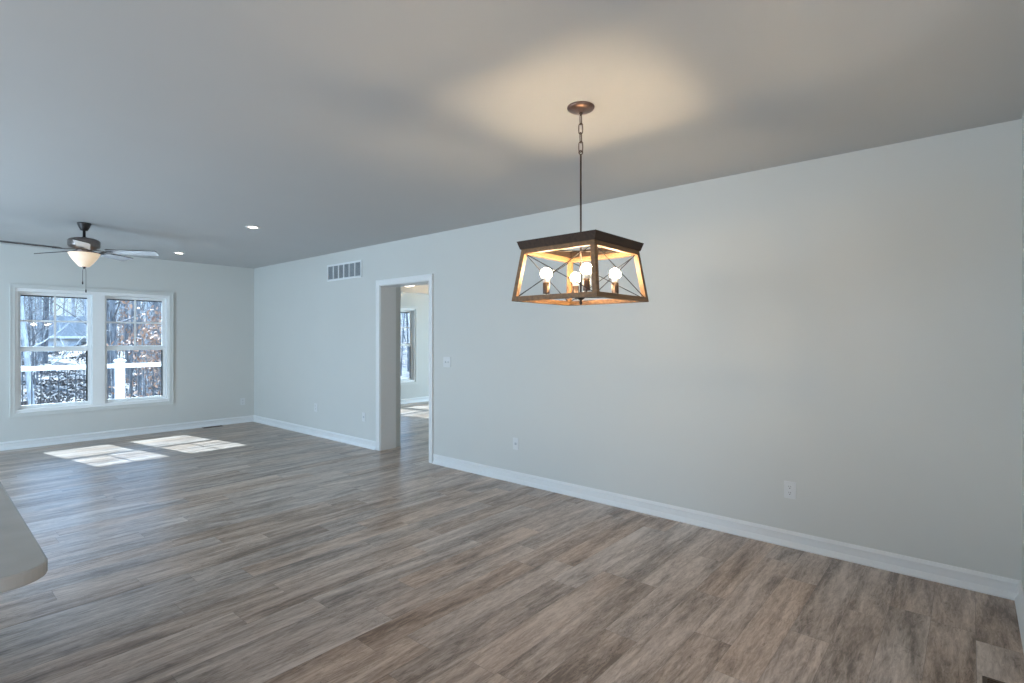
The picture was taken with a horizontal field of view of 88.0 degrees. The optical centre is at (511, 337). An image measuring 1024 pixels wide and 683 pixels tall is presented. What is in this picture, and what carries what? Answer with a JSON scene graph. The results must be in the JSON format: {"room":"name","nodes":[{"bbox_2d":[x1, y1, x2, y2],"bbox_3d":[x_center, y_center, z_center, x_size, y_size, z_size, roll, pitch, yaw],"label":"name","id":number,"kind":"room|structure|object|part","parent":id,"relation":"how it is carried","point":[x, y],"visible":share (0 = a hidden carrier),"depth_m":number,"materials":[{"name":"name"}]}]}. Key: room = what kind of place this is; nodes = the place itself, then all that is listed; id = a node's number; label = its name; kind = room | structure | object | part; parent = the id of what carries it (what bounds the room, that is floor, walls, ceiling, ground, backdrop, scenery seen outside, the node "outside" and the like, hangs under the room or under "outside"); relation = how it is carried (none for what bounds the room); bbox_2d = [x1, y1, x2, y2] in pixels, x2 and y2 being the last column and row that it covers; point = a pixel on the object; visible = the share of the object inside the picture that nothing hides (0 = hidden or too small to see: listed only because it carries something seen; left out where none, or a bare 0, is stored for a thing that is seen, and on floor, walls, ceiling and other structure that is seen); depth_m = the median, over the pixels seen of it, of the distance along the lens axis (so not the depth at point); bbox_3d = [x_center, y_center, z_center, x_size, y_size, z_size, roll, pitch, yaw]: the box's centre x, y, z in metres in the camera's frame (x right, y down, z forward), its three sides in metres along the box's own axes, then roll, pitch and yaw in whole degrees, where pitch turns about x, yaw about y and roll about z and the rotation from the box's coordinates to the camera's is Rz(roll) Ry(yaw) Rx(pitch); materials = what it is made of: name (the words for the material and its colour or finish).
{"room":"empty living-dining room","nodes":[
{"label":"empty living-dining room","id":0,"kind":"room"},
{"bbox_2d":[0,244,428,441],"bbox_3d":[-5.033,0.103,9.167,0.160,3.020,14.700,0,0,41],"label":"wall","id":1,"kind":"structure","parent":0,"point":[214,304],"depth_m":8.67,"materials":[{"name":"beige paint"}]},
{"bbox_2d":[9,283,173,417],"bbox_3d":[-6.138,0.168,7.861,0.174,1.794,1.924,0,0,41],"label":"window","id":2,"kind":"structure","parent":1,"relation":"in","point":[96,349],"depth_m":7.80,"materials":[{"name":"white paint"}]},
{"bbox_3d":[-6.497,-0.222,7.541,0.035,0.820,0.805,0,0,41],"label":"sash","id":3,"kind":"part","parent":2,"relation":"part of","materials":[{"name":"white plastic"}]},
{"bbox_3d":[-6.468,0.558,7.516,0.035,0.820,0.805,0,0,41],"label":"sash","id":4,"kind":"part","parent":2,"relation":"part of","materials":[{"name":"white plastic"}]},
{"bbox_3d":[-5.873,-0.222,8.264,0.035,0.820,0.805,0,0,41],"label":"sash","id":5,"kind":"part","parent":2,"relation":"part of","materials":[{"name":"glass"}]},
{"bbox_3d":[-5.844,0.558,8.239,0.035,0.820,0.805,0,0,41],"label":"sash","id":6,"kind":"part","parent":2,"relation":"part of","materials":[{"name":"white plastic"}]},
{"bbox_2d":[0,415,253,450],"bbox_3d":[-7.189,1.437,6.524,0.030,0.112,7.880,0,0,41],"label":"baseboard","id":7,"kind":"structure","parent":1,"relation":"attached to","point":[37,442],"depth_m":7.97,"materials":[{"name":"white paint"}]},
{"bbox_2d":[240,398,244,404],"bbox_3d":[-4.753,1.121,9.362,0.009,0.122,0.078,0,0,41],"label":"wall outlet","id":8,"kind":"object","parent":1,"relation":"attached to","point":[242,400],"visible":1,"depth_m":9.36,"materials":[{"name":"white plastic"}]},
{"bbox_2d":[401,306,417,384],"bbox_3d":[-2.893,0.168,11.620,0.174,1.794,1.954,0,0,41],"label":"window","id":9,"kind":"structure","parent":1,"relation":"in","point":[412,310],"depth_m":12.28,"materials":[{"name":"white paint"}]},
{"bbox_3d":[-2.627,-0.222,12.024,0.035,0.820,0.830,0,0,41],"label":"sash","id":10,"kind":"part","parent":9,"relation":"part of","materials":[{"name":"white plastic"}]},
{"bbox_3d":[-2.598,0.558,11.999,0.035,0.820,0.830,0,0,41],"label":"sash","id":11,"kind":"part","parent":9,"relation":"part of","materials":[{"name":"glass"}]},
{"bbox_2d":[401,396,428,403],"bbox_3d":[-2.341,1.437,12.140,0.030,0.112,6.480,0,0,41],"label":"baseboard","id":12,"kind":"structure","parent":1,"relation":"attached to","point":[418,399],"depth_m":12.25,"materials":[{"name":"white paint"}]},
{"bbox_2d":[396,287,400,446],"bbox_3d":[-1.618,0.228,7.312,0.115,2.530,0.115,0,0,41],"label":"wall","id":13,"kind":"structure","parent":0,"point":[398,289],"depth_m":7.29,"materials":[{"name":"beige paint"}]},
{"bbox_2d":[401,284,428,293],"bbox_3d":[0.563,-1.112,9.620,7.720,0.150,6.700,0,0,41],"label":"ceiling","id":14,"kind":"structure","parent":0,"point":[421,289],"depth_m":11.34,"materials":[{"name":"paint"}]},
{"bbox_2d":[0,0,1023,267],"bbox_3d":[-2.347,-1.322,2.423,12.720,0.150,8.000,0,0,41],"label":"ceiling","id":15,"kind":"structure","parent":0,"point":[165,127],"depth_m":2.83,"materials":[{"name":"paint"}]},
{"bbox_2d":[0,222,158,291],"bbox_3d":[-4.656,-0.872,5.725,1.335,0.750,1.314,0,0,41],"label":"ceiling fan","id":16,"kind":"object","parent":15,"relation":"hanging from","point":[84,255],"visible":1,"depth_m":5.72,"materials":[{"name":"grey metal"}]},
{"bbox_3d":[-4.901,-0.952,5.397,0.139,0.037,0.490,0,0,35],"label":"blade","id":17,"kind":"part","parent":16,"relation":"part of","materials":[{"name":"laminate"}]},
{"bbox_3d":[-5.073,-0.952,5.891,0.490,0.037,0.139,0,0,17],"label":"blade","id":18,"kind":"part","parent":16,"relation":"part of","materials":[{"name":"laminate"}]},
{"bbox_3d":[-4.378,-0.952,5.408,0.139,0.037,0.490,0,0,-37],"label":"blade","id":19,"kind":"part","parent":16,"relation":"part of","materials":[{"name":"laminate"}]},
{"bbox_3d":[-4.647,-0.849,5.762,0.284,0.152,0.284,0,0,41],"label":"lamp shade","id":20,"kind":"part","parent":16,"relation":"part of","materials":[{"name":"white glass"}]},
{"bbox_3d":[-4.656,-0.952,6.207,0.139,0.037,0.490,0,0,-1],"label":"blade","id":21,"kind":"part","parent":16,"relation":"part of","materials":[{"name":"laminate"}]},
{"bbox_3d":[-4.227,-0.952,5.909,0.490,0.037,0.139,0,0,-19],"label":"blade","id":22,"kind":"part","parent":16,"relation":"part of","materials":[{"name":"laminate"}]},
{"bbox_2d":[245,226,260,228],"bbox_3d":[-2.912,-1.244,5.962,0.158,0.007,0.158,0,0,41],"label":"recessed light","id":23,"kind":"object","parent":15,"relation":"in","point":[250,227],"visible":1,"depth_m":5.97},
{"bbox_2d":[512,101,648,305],"bbox_3d":[0.371,-0.713,2.863,0.531,1.068,0.531,0,0,41],"label":"pendant lamp","id":24,"kind":"object","parent":15,"relation":"hanging from","point":[613,246],"visible":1,"depth_m":2.82,"materials":[{"name":"brown metal"}]},
{"bbox_3d":[0.042,-0.336,2.839,0.089,0.279,0.035,0,0,-4],"label":"corner post","id":25,"kind":"part","parent":24,"relation":"part of","materials":[{"name":"brown wood"}]},
{"bbox_3d":[0.181,-0.208,3.027,0.029,0.025,0.479,0,0,41],"label":"rail","id":26,"kind":"part","parent":24,"relation":"part of","materials":[{"name":"brown wood"}]},
{"bbox_3d":[0.184,-0.312,2.858,0.043,0.026,0.043,0,0,41],"label":"bulb","id":27,"kind":"part","parent":24,"relation":"part of","materials":[{"name":"white glass"}]},
{"bbox_3d":[0.184,-0.351,2.858,0.061,0.052,0.061,0,0,41],"label":"light bulb","id":28,"kind":"part","parent":24,"relation":"part of","materials":[{"name":"white glass"}]},
{"bbox_3d":[0.207,-0.462,3.005,0.029,0.026,0.410,0,0,41],"label":"rail","id":29,"kind":"part","parent":24,"relation":"part of","materials":[{"name":"brown wood"}]},
{"bbox_3d":[0.207,-0.208,2.673,0.479,0.025,0.029,0,0,41],"label":"rail","id":30,"kind":"part","parent":24,"relation":"part of","materials":[{"name":"brown wood"}]},
{"bbox_3d":[0.230,-0.462,2.699,0.410,0.026,0.029,0,0,41],"label":"rail","id":31,"kind":"part","parent":24,"relation":"part of","materials":[{"name":"brown wood"}]},
{"bbox_3d":[0.347,-0.336,3.193,0.035,0.279,0.089,0,0,-4],"label":"corner post","id":32,"kind":"part","parent":24,"relation":"part of","materials":[{"name":"brown wood"}]},
{"bbox_3d":[0.366,-0.351,3.050,0.061,0.052,0.061,0,0,41],"label":"light bulb","id":33,"kind":"part","parent":24,"relation":"part of","materials":[{"name":"white glass"}]},
{"bbox_3d":[0.371,-0.600,2.863,0.010,0.786,0.010,0,0,41],"label":"stem","id":34,"kind":"part","parent":24,"relation":"part of","materials":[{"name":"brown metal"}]},
{"bbox_3d":[0.377,-0.351,2.676,0.061,0.052,0.061,0,0,41],"label":"light bulb","id":35,"kind":"part","parent":24,"relation":"part of","materials":[{"name":"white glass"}]},
{"bbox_3d":[0.377,-0.312,2.676,0.043,0.026,0.043,0,0,41],"label":"bulb","id":36,"kind":"part","parent":24,"relation":"part of","materials":[{"name":"white glass"}]},
{"bbox_3d":[0.396,-0.336,2.534,0.035,0.279,0.089,0,0,-4],"label":"corner post","id":37,"kind":"part","parent":24,"relation":"part of","materials":[{"name":"brown wood"}]},
{"bbox_3d":[0.513,-0.462,3.027,0.410,0.026,0.029,0,0,41],"label":"rail","id":38,"kind":"part","parent":24,"relation":"part of","materials":[{"name":"brown wood"}]},
{"bbox_3d":[0.535,-0.208,3.053,0.479,0.025,0.029,0,0,41],"label":"rail","id":39,"kind":"part","parent":24,"relation":"part of","materials":[{"name":"brown wood"}]},
{"bbox_3d":[0.558,-0.351,2.869,0.061,0.052,0.061,0,0,41],"label":"light bulb","id":40,"kind":"part","parent":24,"relation":"part of","materials":[{"name":"white glass"}]},
{"bbox_3d":[0.558,-0.312,2.869,0.043,0.026,0.043,0,0,41],"label":"bulb","id":41,"kind":"part","parent":24,"relation":"part of","materials":[{"name":"white glass"}]},
{"bbox_3d":[0.535,-0.462,2.722,0.029,0.026,0.410,0,0,41],"label":"rail","id":42,"kind":"part","parent":24,"relation":"part of","materials":[{"name":"brown wood"}]},
{"bbox_3d":[0.561,-0.208,2.699,0.029,0.025,0.479,0,0,41],"label":"rail","id":43,"kind":"part","parent":24,"relation":"part of","materials":[{"name":"brown wood"}]},
{"bbox_3d":[0.701,-0.336,2.888,0.089,0.279,0.035,0,0,-4],"label":"corner post","id":44,"kind":"part","parent":24,"relation":"part of","materials":[{"name":"brown wood"}]},
{"bbox_2d":[0,401,1023,682],"bbox_3d":[-0.158,1.553,4.958,12.720,0.120,14.700,0,0,41],"label":"floor","id":45,"kind":"structure","parent":0,"point":[247,552],"depth_m":3.14,"materials":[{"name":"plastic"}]},
{"bbox_2d":[0,482,47,592],"bbox_3d":[-2.336,1.028,1.656,2.260,0.930,1.076,0,0,41],"label":"kitchen island","id":46,"kind":"object","parent":45,"relation":"on","point":[23,561],"visible":1,"depth_m":1.39,"materials":[{"name":"white stone"}]},
{"bbox_2d":[982,676,1004,682],"bbox_3d":[2.018,1.490,2.188,0.115,0.006,0.300,0,0,41],"label":"floor vent","id":47,"kind":"object","parent":45,"relation":"in","point":[985,679],"visible":1,"depth_m":2.30,"materials":[{"name":"brown metal"}]},
{"bbox_2d":[254,119,1021,580],"bbox_3d":[-0.739,0.123,6.319,10.062,2.740,0.240,0,0,41],"label":"wall","id":48,"kind":"structure","parent":0,"point":[846,328],"depth_m":3.98,"materials":[{"name":"beige paint"}]},
{"bbox_2d":[253,415,375,449],"bbox_3d":[-3.225,1.437,8.286,3.728,0.112,0.030,0,0,41],"label":"baseboard","id":49,"kind":"structure","parent":48,"relation":"attached to","point":[365,443],"depth_m":8.02,"materials":[{"name":"white paint"}]},
{"bbox_2d":[327,260,361,281],"bbox_3d":[-2.404,-0.957,7.588,0.890,0.240,0.014,0,0,41],"label":"air vent","id":50,"kind":"object","parent":48,"relation":"in","point":[353,269],"visible":1,"depth_m":7.57,"materials":[{"name":"white metal"}]},
{"bbox_2d":[376,274,432,462],"bbox_3d":[-1.289,0.364,6.793,1.136,2.258,0.288,0,0,41],"label":"door frame","id":51,"kind":"structure","parent":48,"relation":"in","point":[386,288],"depth_m":7.05,"materials":[{"name":"white paint"}]},
{"bbox_2d":[443,357,450,366],"bbox_3d":[-0.761,0.279,6.166,0.122,0.122,0.020,0,0,41],"label":"light switch","id":52,"kind":"object","parent":48,"relation":"attached to","point":[446,360],"visible":1,"depth_m":6.17,"materials":[{"name":"white plastic"}]},
{"bbox_2d":[513,437,518,449],"bbox_3d":[0.038,1.093,5.483,0.074,0.122,0.010,0,0,41],"label":"jack plate","id":53,"kind":"object","parent":48,"relation":"attached to","point":[515,440],"visible":1,"depth_m":5.47,"materials":[{"name":"white plastic"}]},
{"bbox_2d":[432,454,1020,600],"bbox_3d":[0.975,1.437,4.660,5.058,0.112,0.030,0,0,41],"label":"baseboard","id":54,"kind":"structure","parent":48,"relation":"attached to","point":[995,585],"depth_m":3.85,"materials":[{"name":"white paint"}]},
{"bbox_2d":[784,481,795,499],"bbox_3d":[1.990,1.089,3.798,0.078,0.122,0.009,0,0,41],"label":"wall outlet","id":55,"kind":"object","parent":48,"relation":"attached to","point":[789,487],"visible":1,"depth_m":3.79,"materials":[{"name":"white plastic"}]},
{"bbox_2d":[1022,110,1023,589],"bbox_3d":[2.363,0.123,2.306,0.120,2.740,1.780,0,0,41],"label":"wall","id":56,"kind":"structure","parent":0,"point":[1023,110],"depth_m":2.91,"materials":[{"name":"beige paint"}]},
{"bbox_2d":[1015,581,1023,652],"bbox_3d":[2.307,1.437,2.355,0.030,0.112,1.780,0,0,41],"label":"baseboard","id":57,"kind":"structure","parent":56,"relation":"attached to","point":[1019,600],"depth_m":2.82,"materials":[{"name":"white paint"}]},
{"label":"outside","id":58,"kind":"structure","parent":0,"visible":0},
{"bbox_2d":[21,315,408,404],"bbox_3d":[-29.286,-0.619,65.774,110.500,6.623,151.300,0,0,41],"label":"hillside","id":59,"kind":"structure","parent":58,"point":[65,361],"depth_m":29.20,"materials":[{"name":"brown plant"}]},
{"bbox_2d":[21,297,42,397],"bbox_3d":[-16.720,-0.763,17.558,2.301,7.197,1.988,0,0,17],"label":"bare tree","id":60,"kind":"object","parent":59,"relation":"on","point":[36,297],"visible":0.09,"depth_m":17.97,"materials":[{"name":"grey plant"}]},
{"bbox_2d":[21,296,45,360],"bbox_3d":[-27.850,-1.446,31.050,3.183,7.254,2.697,0,0,0],"label":"bare tree","id":61,"kind":"object","parent":59,"relation":"on","point":[27,296],"visible":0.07,"depth_m":30.90,"materials":[{"name":"grey plant"}]},
{"bbox_2d":[25,297,43,360],"bbox_3d":[-33.096,-1.384,36.450,1.845,6.678,2.135,0,0,-10],"label":"bare tree","id":62,"kind":"object","parent":59,"relation":"on","point":[27,297],"visible":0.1,"depth_m":36.47,"materials":[{"name":"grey plant"}]},
{"bbox_2d":[24,297,51,363],"bbox_3d":[-29.660,-0.981,32.850,1.983,6.200,1.713,0,0,-28],"label":"bare tree","id":63,"kind":"object","parent":59,"relation":"on","point":[32,297],"visible":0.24,"depth_m":32.93,"materials":[{"name":"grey plant"}]},
{"bbox_2d":[34,297,41,360],"bbox_3d":[-31.989,-5.266,35.595,3.685,14.362,4.676,0,0,38],"label":"bare tree","id":64,"kind":"object","parent":59,"relation":"on","point":[40,298],"visible":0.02,"depth_m":35.76,"materials":[{"name":"grey plant"}]},
{"bbox_2d":[24,296,58,372],"bbox_3d":[-25.800,-0.741,28.848,1.911,5.976,1.651,0,0,-20],"label":"bare tree","id":65,"kind":"object","parent":59,"relation":"on","point":[26,296],"visible":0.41,"depth_m":28.86,"materials":[{"name":"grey plant"}]},
{"bbox_2d":[21,296,63,382],"bbox_3d":[-22.766,-1.165,25.150,2.699,7.261,3.186,0,0,-14],"label":"bare tree","id":66,"kind":"object","parent":59,"relation":"on","point":[36,360],"visible":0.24,"depth_m":24.97,"materials":[{"name":"grey plant"}]},
{"bbox_2d":[27,297,61,356],"bbox_3d":[-34.137,-4.372,38.574,3.589,12.550,3.797,0,0,7],"label":"bare tree","id":67,"kind":"object","parent":59,"relation":"on","point":[44,297],"visible":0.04,"depth_m":38.96,"materials":[{"name":"grey plant"}]},
{"bbox_2d":[41,297,48,362],"bbox_3d":[-30.118,-5.510,34.264,4.982,15.094,4.326,0,0,-9],"label":"bare tree","id":68,"kind":"object","parent":59,"relation":"on","point":[46,300],"visible":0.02,"depth_m":34.59,"materials":[{"name":"grey plant"}]},
{"bbox_2d":[21,296,70,387],"bbox_3d":[-21.142,-0.639,23.041,2.761,6.293,2.339,0,0,11],"label":"bare tree","id":69,"kind":"object","parent":59,"relation":"on","point":[35,337],"visible":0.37,"depth_m":23.18,"materials":[{"name":"grey plant"}]},
{"bbox_2d":[21,298,84,343],"bbox_3d":[-17.509,-4.459,18.487,6.010,14.378,4.587,0,0,12],"label":"bare tree","id":70,"kind":"object","parent":59,"relation":"on","point":[74,298],"visible":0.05,"depth_m":18.61,"materials":[{"name":"grey plant"}]},
{"bbox_2d":[21,296,86,404],"bbox_3d":[-12.444,-3.226,13.059,2.913,12.119,3.625,0,0,41],"label":"bare tree","id":71,"kind":"object","parent":59,"relation":"on","point":[24,336],"visible":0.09,"depth_m":13.06,"materials":[{"name":"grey plant"}]},
{"bbox_2d":[50,297,68,315],"bbox_3d":[-39.081,-6.567,44.890,4.613,15.803,4.996,0,0,-33],"label":"bare tree","id":72,"kind":"object","parent":59,"relation":"on","point":[51,297],"visible":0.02,"depth_m":45.36,"materials":[{"name":"grey plant"}]},
{"bbox_2d":[37,315,85,351],"bbox_3d":[-36.230,0.493,43.691,4.360,4.600,3.550,0,0,-42],"label":"garden shed","id":73,"kind":"object","parent":59,"relation":"on","point":[68,334],"visible":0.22,"depth_m":42.62,"materials":[{"name":"blue"}]},
{"bbox_3d":[-35.852,1.143,42.163,0.900,1.900,0.040,0,0,-42],"label":"door","id":74,"kind":"part","parent":73,"relation":"part of","materials":[{"name":"blue"}]},
{"bbox_2d":[58,299,82,315],"bbox_3d":[-41.044,-3.705,50.168,3.064,8.242,3.617,0,0,-24],"label":"bare tree","id":75,"kind":"object","parent":59,"relation":"on","point":[77,299],"visible":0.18,"depth_m":50.34,"materials":[{"name":"grey plant"}]},
{"bbox_2d":[71,298,75,315],"bbox_3d":[-37.681,-9.925,46.061,6.976,21.424,5.496,0,0,4],"label":"bare tree","id":76,"kind":"object","parent":59,"relation":"on","point":[72,300],"visible":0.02,"depth_m":45.93,"materials":[{"name":"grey plant"}]},
{"bbox_2d":[84,299,86,342],"bbox_3d":[-33.612,-7.111,42.136,4.824,16.129,3.876,0,0,18],"label":"bare tree","id":77,"kind":"object","parent":59,"relation":"on","point":[84,299],"visible":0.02,"depth_m":41.45,"materials":[{"name":"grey plant"}]},
{"bbox_2d":[21,325,160,404],"bbox_3d":[-20.463,0.312,29.876,18.233,4.870,43.843,0,0,-44],"label":"fallen leaves","id":78,"kind":"object","parent":59,"relation":"on","point":[78,380],"visible":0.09,"depth_m":24.18,"materials":[{"name":"brown plant"}]},
{"bbox_2d":[69,301,120,358],"bbox_3d":[-20.127,-1.569,26.224,2.625,8.210,2.268,0,0,10],"label":"bare tree","id":79,"kind":"object","parent":59,"relation":"on","point":[116,301],"visible":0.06,"depth_m":25.72,"materials":[{"name":"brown plant"}]},
{"bbox_2d":[80,300,116,392],"bbox_3d":[-17.308,-3.966,23.022,3.896,13.346,4.219,0,0,-14],"label":"bare tree","id":80,"kind":"object","parent":59,"relation":"on","point":[108,306],"visible":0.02,"depth_m":22.48,"materials":[{"name":"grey plant"}]},
{"bbox_2d":[78,299,129,370],"bbox_3d":[-18.210,-1.436,24.102,2.242,8.116,2.595,0,0,10],"label":"bare tree","id":81,"kind":"object","parent":59,"relation":"on","point":[83,299],"visible":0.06,"depth_m":24.09,"materials":[{"name":"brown plant"}]},
{"bbox_2d":[46,297,161,398],"bbox_3d":[-13.975,-5.820,18.856,5.495,17.226,7.200,0,0,-22],"label":"bare tree","id":82,"kind":"object","parent":59,"relation":"on","point":[112,303],"visible":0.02,"depth_m":18.74,"materials":[{"name":"grey plant"}]},
{"bbox_2d":[59,301,161,396],"bbox_3d":[-14.455,-3.630,20.686,5.258,12.579,4.013,0,0,-2],"label":"bare tree","id":83,"kind":"object","parent":59,"relation":"on","point":[137,302],"visible":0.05,"depth_m":20.53,"materials":[{"name":"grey plant"}]},
{"bbox_2d":[108,301,129,381],"bbox_3d":[-18.889,-5.078,25.399,4.826,15.264,4.456,0,0,21],"label":"bare tree","id":84,"kind":"object","parent":59,"relation":"on","point":[127,370],"visible":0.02,"depth_m":25.15,"materials":[{"name":"grey plant"}]},
{"bbox_2d":[109,309,133,361],"bbox_3d":[-23.816,-0.145,32.022,2.231,3.663,2.252,0,0,0],"label":"sapling","id":85,"kind":"object","parent":59,"relation":"on","point":[122,309],"visible":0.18,"depth_m":32.12,"materials":[{"name":"orange plant"}]},
{"bbox_2d":[117,316,133,361],"bbox_3d":[-19.795,0.514,27.415,2.075,3.375,2.055,0,0,28],"label":"sapling","id":86,"kind":"object","parent":59,"relation":"on","point":[123,316],"visible":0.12,"depth_m":27.26,"materials":[{"name":"orange plant"}]},
{"bbox_2d":[107,301,150,392],"bbox_3d":[-15.617,-4.780,22.447,3.852,15.015,4.889,0,0,16],"label":"bare tree","id":87,"kind":"object","parent":59,"relation":"on","point":[148,305],"visible":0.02,"depth_m":22.65,"materials":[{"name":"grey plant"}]},
{"bbox_2d":[107,302,160,371],"bbox_3d":[-16.980,-2.244,23.616,4.394,10.014,3.723,0,0,41],"label":"bare tree","id":88,"kind":"object","parent":59,"relation":"on","point":[151,302],"visible":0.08,"depth_m":23.63,"materials":[{"name":"grey plant"}]},
{"bbox_2d":[107,301,161,397],"bbox_3d":[-10.798,0.764,15.783,2.410,3.958,2.433,0,0,31],"label":"sapling","id":89,"kind":"object","parent":59,"relation":"on","point":[142,333],"visible":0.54,"depth_m":15.69,"materials":[{"name":"orange plant"}]},
{"bbox_2d":[118,302,151,367],"bbox_3d":[-19.627,-1.702,27.998,2.273,8.228,2.631,0,0,33],"label":"bare tree","id":90,"kind":"object","parent":59,"relation":"on","point":[141,302],"visible":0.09,"depth_m":28.05,"materials":[{"name":"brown plant"}]},
{"bbox_2d":[111,309,160,394],"bbox_3d":[-15.377,0.694,21.887,2.322,3.777,2.300,0,0,-34],"label":"sapling","id":91,"kind":"object","parent":59,"relation":"on","point":[123,313],"visible":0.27,"depth_m":21.83,"materials":[{"name":"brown plant"}]},
{"bbox_2d":[115,301,161,395],"bbox_3d":[-15.368,-3.012,20.938,3.460,11.438,3.271,0,0,-43],"label":"bare tree","id":92,"kind":"object","parent":59,"relation":"on","point":[132,302],"visible":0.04,"depth_m":21.41,"materials":[{"name":"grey plant"}]},
{"bbox_2d":[121,319,156,377],"bbox_3d":[-18.394,0.609,26.263,1.989,3.236,1.971,0,0,-3],"label":"sapling","id":93,"kind":"object","parent":59,"relation":"on","point":[151,319],"visible":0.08,"depth_m":26.20,"materials":[{"name":"orange plant"}]},
{"bbox_2d":[126,330,160,396],"bbox_3d":[-12.998,1.142,18.785,1.614,2.950,1.341,0,0,18],"label":"sapling","id":94,"kind":"object","parent":59,"relation":"on","point":[149,357],"visible":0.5,"depth_m":18.75,"materials":[{"name":"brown plant"}]},
{"bbox_2d":[135,334,161,395],"bbox_3d":[-14.411,1.151,21.392,1.284,2.826,1.546,0,0,-41],"label":"sapling","id":95,"kind":"object","parent":59,"relation":"on","point":[155,355],"visible":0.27,"depth_m":21.45,"materials":[{"name":"orange plant"}]},
{"bbox_2d":[144,312,161,377],"bbox_3d":[-17.234,0.432,26.112,1.679,3.693,2.020,0,0,-10],"label":"sapling","id":96,"kind":"object","parent":59,"relation":"on","point":[154,317],"visible":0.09,"depth_m":25.88,"materials":[{"name":"orange plant"}]},
{"bbox_2d":[146,306,161,388],"bbox_3d":[-14.077,-1.213,21.996,2.607,8.153,2.252,0,0,39],"label":"bare tree","id":97,"kind":"object","parent":59,"relation":"on","point":[153,306],"visible":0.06,"depth_m":21.34,"materials":[{"name":"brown plant"}]},
{"bbox_2d":[152,302,159,376],"bbox_3d":[-18.476,-6.525,27.289,5.934,17.978,5.153,0,0,-17],"label":"bare tree","id":98,"kind":"object","parent":59,"relation":"on","point":[157,303],"visible":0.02,"depth_m":26.79,"materials":[{"name":"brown plant"}]},
{"bbox_2d":[401,313,408,371],"bbox_3d":[-6.443,-4.728,30.488,4.023,14.069,4.256,0,0,-6],"label":"bare tree","id":99,"kind":"object","parent":59,"relation":"on","point":[407,329],"visible":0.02,"depth_m":30.08,"materials":[{"name":"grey plant"}]},
{"bbox_2d":[401,313,408,374],"bbox_3d":[-5.719,-1.873,28.154,3.182,8.559,3.756,0,0,26],"label":"bare tree","id":100,"kind":"object","parent":59,"relation":"on","point":[404,313],"visible":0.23,"depth_m":28.47,"materials":[{"name":"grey plant"}]},
{"bbox_3d":[-6.472,2.263,9.551,2.480,1.300,12.000,0,0,41],"label":"deck","id":101,"kind":"object","parent":59,"relation":"on","visible":0},
{"bbox_2d":[21,359,160,404],"bbox_3d":[-8.083,1.003,9.459,0.164,1.220,9.164,0,0,41],"label":"deck railing","id":102,"kind":"object","parent":101,"relation":"on","point":[119,367],"visible":0.2,"depth_m":10.00,"materials":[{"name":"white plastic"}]},
{"bbox_3d":[-8.083,0.530,9.459,0.060,0.075,1.668,0,0,41],"label":"rail","id":103,"kind":"part","parent":102,"relation":"part of","materials":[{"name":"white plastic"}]},
{"bbox_3d":[-7.495,1.038,10.141,0.132,1.150,0.132,0,0,41],"label":"rail post","id":104,"kind":"part","parent":102,"relation":"part of","materials":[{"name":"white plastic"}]},
{"bbox_3d":[-6.907,0.530,10.822,0.060,0.075,1.668,0,0,41],"label":"rail","id":105,"kind":"part","parent":102,"relation":"part of","materials":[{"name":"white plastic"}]}
]}

